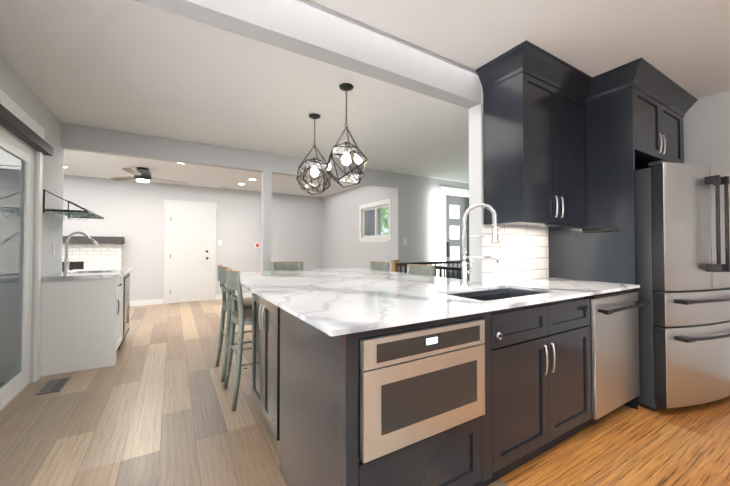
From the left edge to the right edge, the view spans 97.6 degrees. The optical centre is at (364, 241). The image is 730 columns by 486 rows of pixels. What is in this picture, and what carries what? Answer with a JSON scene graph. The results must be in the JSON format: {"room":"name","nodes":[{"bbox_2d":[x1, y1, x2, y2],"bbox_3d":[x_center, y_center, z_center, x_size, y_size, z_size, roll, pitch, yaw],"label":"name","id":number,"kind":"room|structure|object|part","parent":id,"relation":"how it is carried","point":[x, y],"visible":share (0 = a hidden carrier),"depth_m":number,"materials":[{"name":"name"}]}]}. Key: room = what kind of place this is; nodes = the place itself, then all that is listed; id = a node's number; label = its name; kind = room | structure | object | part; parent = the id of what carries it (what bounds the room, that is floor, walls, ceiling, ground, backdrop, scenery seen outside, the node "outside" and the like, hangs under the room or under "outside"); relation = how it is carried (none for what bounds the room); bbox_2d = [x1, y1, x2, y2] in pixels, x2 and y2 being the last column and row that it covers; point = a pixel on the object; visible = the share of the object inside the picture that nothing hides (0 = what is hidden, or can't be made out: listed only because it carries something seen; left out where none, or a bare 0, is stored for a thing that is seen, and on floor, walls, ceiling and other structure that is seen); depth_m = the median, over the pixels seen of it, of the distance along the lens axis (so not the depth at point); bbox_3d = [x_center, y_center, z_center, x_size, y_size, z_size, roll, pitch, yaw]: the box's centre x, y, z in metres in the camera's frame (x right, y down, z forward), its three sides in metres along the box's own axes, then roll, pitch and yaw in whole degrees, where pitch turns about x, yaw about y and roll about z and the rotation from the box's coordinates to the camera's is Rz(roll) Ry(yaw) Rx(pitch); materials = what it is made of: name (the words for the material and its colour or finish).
{"room":"kitchen","nodes":[
{"label":"kitchen","id":0,"kind":"room"},
{"bbox_2d":[0,54,63,382],"bbox_3d":[-1.417,-0.076,0.179,0.150,2.550,7.770,1,-1,-31],"label":"wall","id":1,"kind":"structure","parent":0,"point":[17,89],"depth_m":3.05,"materials":[{"name":"grey paint"}]},
{"bbox_2d":[0,89,52,410],"bbox_3d":[-2.497,0.088,2.071,0.195,2.285,2.050,1,-1,-31],"label":"door frame","id":2,"kind":"structure","parent":1,"relation":"attached to","point":[16,192],"depth_m":2.60,"materials":[{"name":"white wood"}]},
{"bbox_2d":[52,243,54,254],"bbox_3d":[-3.187,0.071,3.272,0.009,0.120,0.075,1,-1,-31],"label":"light switch","id":3,"kind":"object","parent":1,"relation":"attached to","point":[53,244],"depth_m":3.26,"materials":[{"name":"white plastic"}]},
{"bbox_2d":[43,189,103,220],"bbox_3d":[-3.096,-0.356,3.439,0.328,0.262,0.880,1,-1,-31],"label":"wall shelf","id":4,"kind":"object","parent":1,"relation":"attached to","point":[83,213],"depth_m":3.25,"materials":[{"name":"black metal"}]},
{"bbox_2d":[63,175,323,303],"bbox_3d":[-4.356,0.035,6.801,7.750,2.550,0.150,1,-1,-31],"label":"wall","id":5,"kind":"structure","parent":0,"point":[132,213],"depth_m":6.87,"materials":[{"name":"grey paint"}]},
{"bbox_2d":[130,299,162,305],"bbox_3d":[-4.553,1.251,6.566,0.690,0.110,0.014,1,-1,-31],"label":"baseboard","id":6,"kind":"structure","parent":5,"relation":"attached to","point":[154,301],"depth_m":6.59,"materials":[{"name":"white wood"}]},
{"bbox_2d":[163,199,217,303],"bbox_3d":[-3.799,0.210,6.978,1.060,2.205,0.112,1,-1,-31],"label":"back door","id":7,"kind":"structure","parent":5,"relation":"in","point":[190,255],"depth_m":6.99,"materials":[{"name":"white paint"}]},
{"bbox_2d":[216,292,251,299],"bbox_3d":[-2.274,1.274,7.938,2.610,0.110,0.014,1,-1,-31],"label":"baseboard","id":8,"kind":"structure","parent":5,"relation":"attached to","point":[218,297],"depth_m":7.57,"materials":[{"name":"white wood"}]},
{"bbox_2d":[0,297,508,485],"bbox_3d":[-0.507,1.242,2.765,11.000,0.001,11.300,1,-1,-31],"label":"floor","id":9,"kind":"structure","parent":0,"point":[152,406],"depth_m":2.21,"materials":[{"name":"beige wood"}]},
{"bbox_2d":[36,377,69,394],"bbox_3d":[-2.682,1.237,2.751,0.140,0.008,0.320,1,-1,-31],"label":"floor vent","id":10,"kind":"object","parent":9,"relation":"in","point":[54,385],"visible":1,"depth_m":2.73,"materials":[{"name":"grey metal"}]},
{"bbox_2d":[40,268,131,375],"bbox_3d":[-3.044,0.796,3.609,0.610,0.920,1.190,1,-1,-31],"label":"bar cabinet","id":11,"kind":"object","parent":9,"relation":"on","point":[84,319],"visible":1,"depth_m":3.12,"materials":[{"name":"white wood"}]},
{"bbox_2d":[63,231,98,272],"bbox_3d":[-3.109,0.110,3.501,0.308,0.448,0.124,1,-1,-31],"label":"bar faucet","id":12,"kind":"object","parent":11,"relation":"on","point":[66,260],"visible":1,"depth_m":3.46,"materials":[{"name":"silver metal"}]},
{"bbox_2d":[62,236,124,271],"bbox_3d":[-5.857,0.591,5.670,2.520,1.400,0.218,1,-1,-31],"label":"brick fireplace","id":13,"kind":"object","parent":9,"relation":"on","point":[84,252],"visible":0.33,"depth_m":6.07,"materials":[{"name":"white brick"}]},
{"bbox_2d":[215,265,251,381],"bbox_3d":[-1.194,0.742,3.153,0.478,1.021,0.462,1,-1,-31],"label":"stool","id":14,"kind":"object","parent":9,"relation":"on","point":[226,305],"visible":0.62,"depth_m":2.97,"materials":[{"name":"green paint"}]},
{"bbox_2d":[223,268,251,410],"bbox_3d":[-0.890,0.734,2.648,0.478,1.021,0.462,1,-1,-31],"label":"stool","id":15,"kind":"object","parent":9,"relation":"on","point":[241,317],"visible":0.71,"depth_m":2.42,"materials":[{"name":"green paint"}]},
{"bbox_2d":[261,171,271,270],"bbox_3d":[-1.433,0.128,4.631,0.120,2.290,0.120,1,-1,-31],"label":"post","id":16,"kind":"object","parent":9,"relation":"on","point":[266,208],"visible":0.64,"depth_m":4.59,"materials":[{"name":"grey paint"}]},
{"bbox_2d":[271,261,303,270],"bbox_3d":[-0.859,0.753,3.785,0.462,1.021,0.478,1,-1,-31],"label":"stool","id":17,"kind":"object","parent":9,"relation":"on","point":[288,265],"visible":0.1,"depth_m":3.98,"materials":[{"name":"green paint"}]},
{"bbox_2d":[370,261,389,270],"bbox_3d":[0.017,0.753,3.789,0.478,1.021,0.462,1,-1,-31],"label":"stool","id":18,"kind":"object","parent":9,"relation":"on","point":[382,266],"visible":0.19,"depth_m":3.93,"materials":[{"name":"green paint"}]},
{"bbox_2d":[407,264,434,275],"bbox_3d":[0.404,0.742,3.147,0.478,1.021,0.462,1,-1,-31],"label":"stool","id":19,"kind":"object","parent":9,"relation":"on","point":[421,269],"visible":0.12,"depth_m":3.28,"materials":[{"name":"green paint"}]},
{"bbox_2d":[391,260,469,279],"bbox_3d":[1.930,0.779,4.682,2.055,0.990,2.455,1,-1,-31],"label":"stair railing","id":20,"kind":"object","parent":9,"relation":"on","point":[395,264],"visible":0.17,"depth_m":5.16,"materials":[{"name":"black metal"}]},
{"bbox_2d":[240,268,639,485],"bbox_3d":[0.234,0.784,2.880,2.480,0.920,2.780,1,-1,-31],"label":"kitchen island","id":21,"kind":"object","parent":9,"relation":"on","point":[311,328],"depth_m":1.48,"materials":[{"name":"stone"}]},
{"bbox_3d":[0.126,0.572,1.531,0.644,0.428,0.567,1,-1,-31],"label":"microwave drawer","id":22,"kind":"part","parent":21,"relation":"part of","materials":[{"name":"silver metal"}]},
{"bbox_2d":[460,202,500,286],"bbox_3d":[0.807,0.021,2.194,0.203,0.582,0.251,1,-1,-31],"label":"kitchen faucet","id":23,"kind":"object","parent":21,"relation":"on","point":[495,240],"visible":1,"depth_m":2.21,"materials":[{"name":"silver metal"}]},
{"bbox_2d":[549,64,685,408],"bbox_3d":[2.313,-0.029,2.927,1.112,2.548,0.632,1,-1,-31],"label":"tall cabinet","id":24,"kind":"object","parent":9,"relation":"on","point":[635,121],"depth_m":2.54,"materials":[{"name":"black wood"}]},
{"bbox_2d":[583,228,617,232],"bbox_3d":[1.867,-0.092,2.541,0.050,0.032,0.228,1,-1,-31],"label":"towel bar","id":25,"kind":"object","parent":24,"relation":"attached to","point":[600,230],"visible":0.98,"depth_m":2.52,"materials":[{"name":"black"}]},
{"bbox_2d":[323,184,393,270],"bbox_3d":[-0.228,0.043,7.314,0.150,2.550,3.230,1,-1,-31],"label":"wall","id":26,"kind":"structure","parent":0,"point":[344,246],"depth_m":7.32,"materials":[{"name":"grey paint"}]},
{"bbox_2d":[358,198,391,241],"bbox_3d":[0.227,-0.400,6.498,0.140,0.810,1.210,1,-1,-31],"label":"window","id":27,"kind":"structure","parent":26,"relation":"in","point":[377,224],"depth_m":6.48,"materials":[{"name":"white"}]},
{"bbox_2d":[0,0,729,196],"bbox_3d":[-0.507,-1.357,2.809,11.000,0.100,11.300,1,-1,-31],"label":"ceiling","id":28,"kind":"structure","parent":0,"point":[132,66],"depth_m":2.43,"materials":[{"name":"white paint"}]},
{"bbox_2d":[110,167,185,182],"bbox_3d":[-3.707,-1.144,5.458,1.152,0.235,1.152,1,-1,-31],"label":"ceiling fan","id":29,"kind":"object","parent":28,"relation":"hanging from","point":[142,174],"visible":1,"depth_m":5.41,"materials":[{"name":"brown metal"}]},
{"bbox_2d":[61,122,397,187],"bbox_3d":[-1.377,-1.146,4.686,4.550,0.260,0.120,1,-1,-31],"label":"header beam","id":30,"kind":"structure","parent":28,"relation":"attached to","point":[95,140],"depth_m":4.10,"materials":[{"name":"grey paint"}]},
{"bbox_2d":[134,0,480,108],"bbox_3d":[-0.454,-1.206,1.729,3.080,0.240,0.120,1,-1,-31],"label":"beam","id":31,"kind":"structure","parent":28,"relation":"attached to","point":[312,29],"depth_m":1.86,"materials":[{"name":"grey paint"}]},
{"bbox_2d":[296,113,331,194],"bbox_3d":[-0.518,-0.890,3.285,0.365,0.817,0.373,1,-1,-31],"label":"pendant light","id":32,"kind":"object","parent":28,"relation":"hanging from","point":[304,184],"visible":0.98,"depth_m":3.27,"materials":[{"name":"black metal"}]},
{"bbox_2d":[325,83,367,187],"bbox_3d":[-0.157,-0.882,2.685,0.364,0.852,0.337,1,-1,-31],"label":"pendant light","id":33,"kind":"object","parent":28,"relation":"hanging from","point":[346,159],"visible":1,"depth_m":2.67,"materials":[{"name":"black metal"}]},
{"bbox_2d":[394,173,468,276],"bbox_3d":[1.685,0.030,6.511,2.600,2.550,0.120,1,-1,-31],"label":"wall","id":34,"kind":"structure","parent":0,"point":[417,214],"depth_m":6.05,"materials":[{"name":"grey paint"}]},
{"bbox_2d":[440,186,468,279],"bbox_3d":[2.015,0.104,6.593,1.180,2.405,0.075,1,-1,-31],"label":"entry door","id":35,"kind":"structure","parent":34,"relation":"in","point":[454,206],"depth_m":6.47,"materials":[{"name":"white wood"}]},
{"bbox_2d":[469,85,548,282],"bbox_3d":[1.818,-0.028,3.074,2.220,2.550,0.126,1,-1,-31],"label":"tiled wall","id":36,"kind":"structure","parent":0,"point":[521,253],"depth_m":2.55,"materials":[{"name":"white tile"}]},
{"bbox_2d":[480,48,587,227],"bbox_3d":[1.377,-0.720,2.556,0.882,1.178,0.322,1,-1,-31],"label":"upper cabinet","id":37,"kind":"object","parent":36,"relation":"attached to","point":[569,149],"depth_m":2.36,"materials":[{"name":"black wood"}]},
{"bbox_2d":[499,396,729,485],"bbox_3d":[2.732,1.208,0.829,2.650,0.001,4.640,1,-1,-31],"label":"floor","id":38,"kind":"structure","parent":0,"point":[624,445],"depth_m":1.85,"materials":[{"name":"brown wood"}]},
{"bbox_2d":[579,290,648,430],"bbox_3d":[1.584,0.792,2.393,0.658,0.883,0.668,1,-1,-31],"label":"dishwasher","id":39,"kind":"object","parent":38,"relation":"on","point":[614,327],"visible":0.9,"depth_m":2.12,"materials":[{"name":"silver metal"}]},
{"bbox_2d":[635,160,729,410],"bbox_3d":[2.464,0.332,2.655,0.930,1.817,0.774,0,-1,-19],"label":"fridge","id":40,"kind":"object","parent":38,"relation":"on","point":[683,245],"visible":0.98,"depth_m":2.31,"materials":[{"name":"silver metal"}]},
{"bbox_2d":[683,90,729,169],"bbox_3d":[3.931,-0.053,1.572,0.150,2.550,4.640,1,-1,-31],"label":"wall","id":41,"kind":"structure","parent":0,"point":[706,125],"depth_m":2.86,"materials":[{"name":"grey paint"}]}
]}

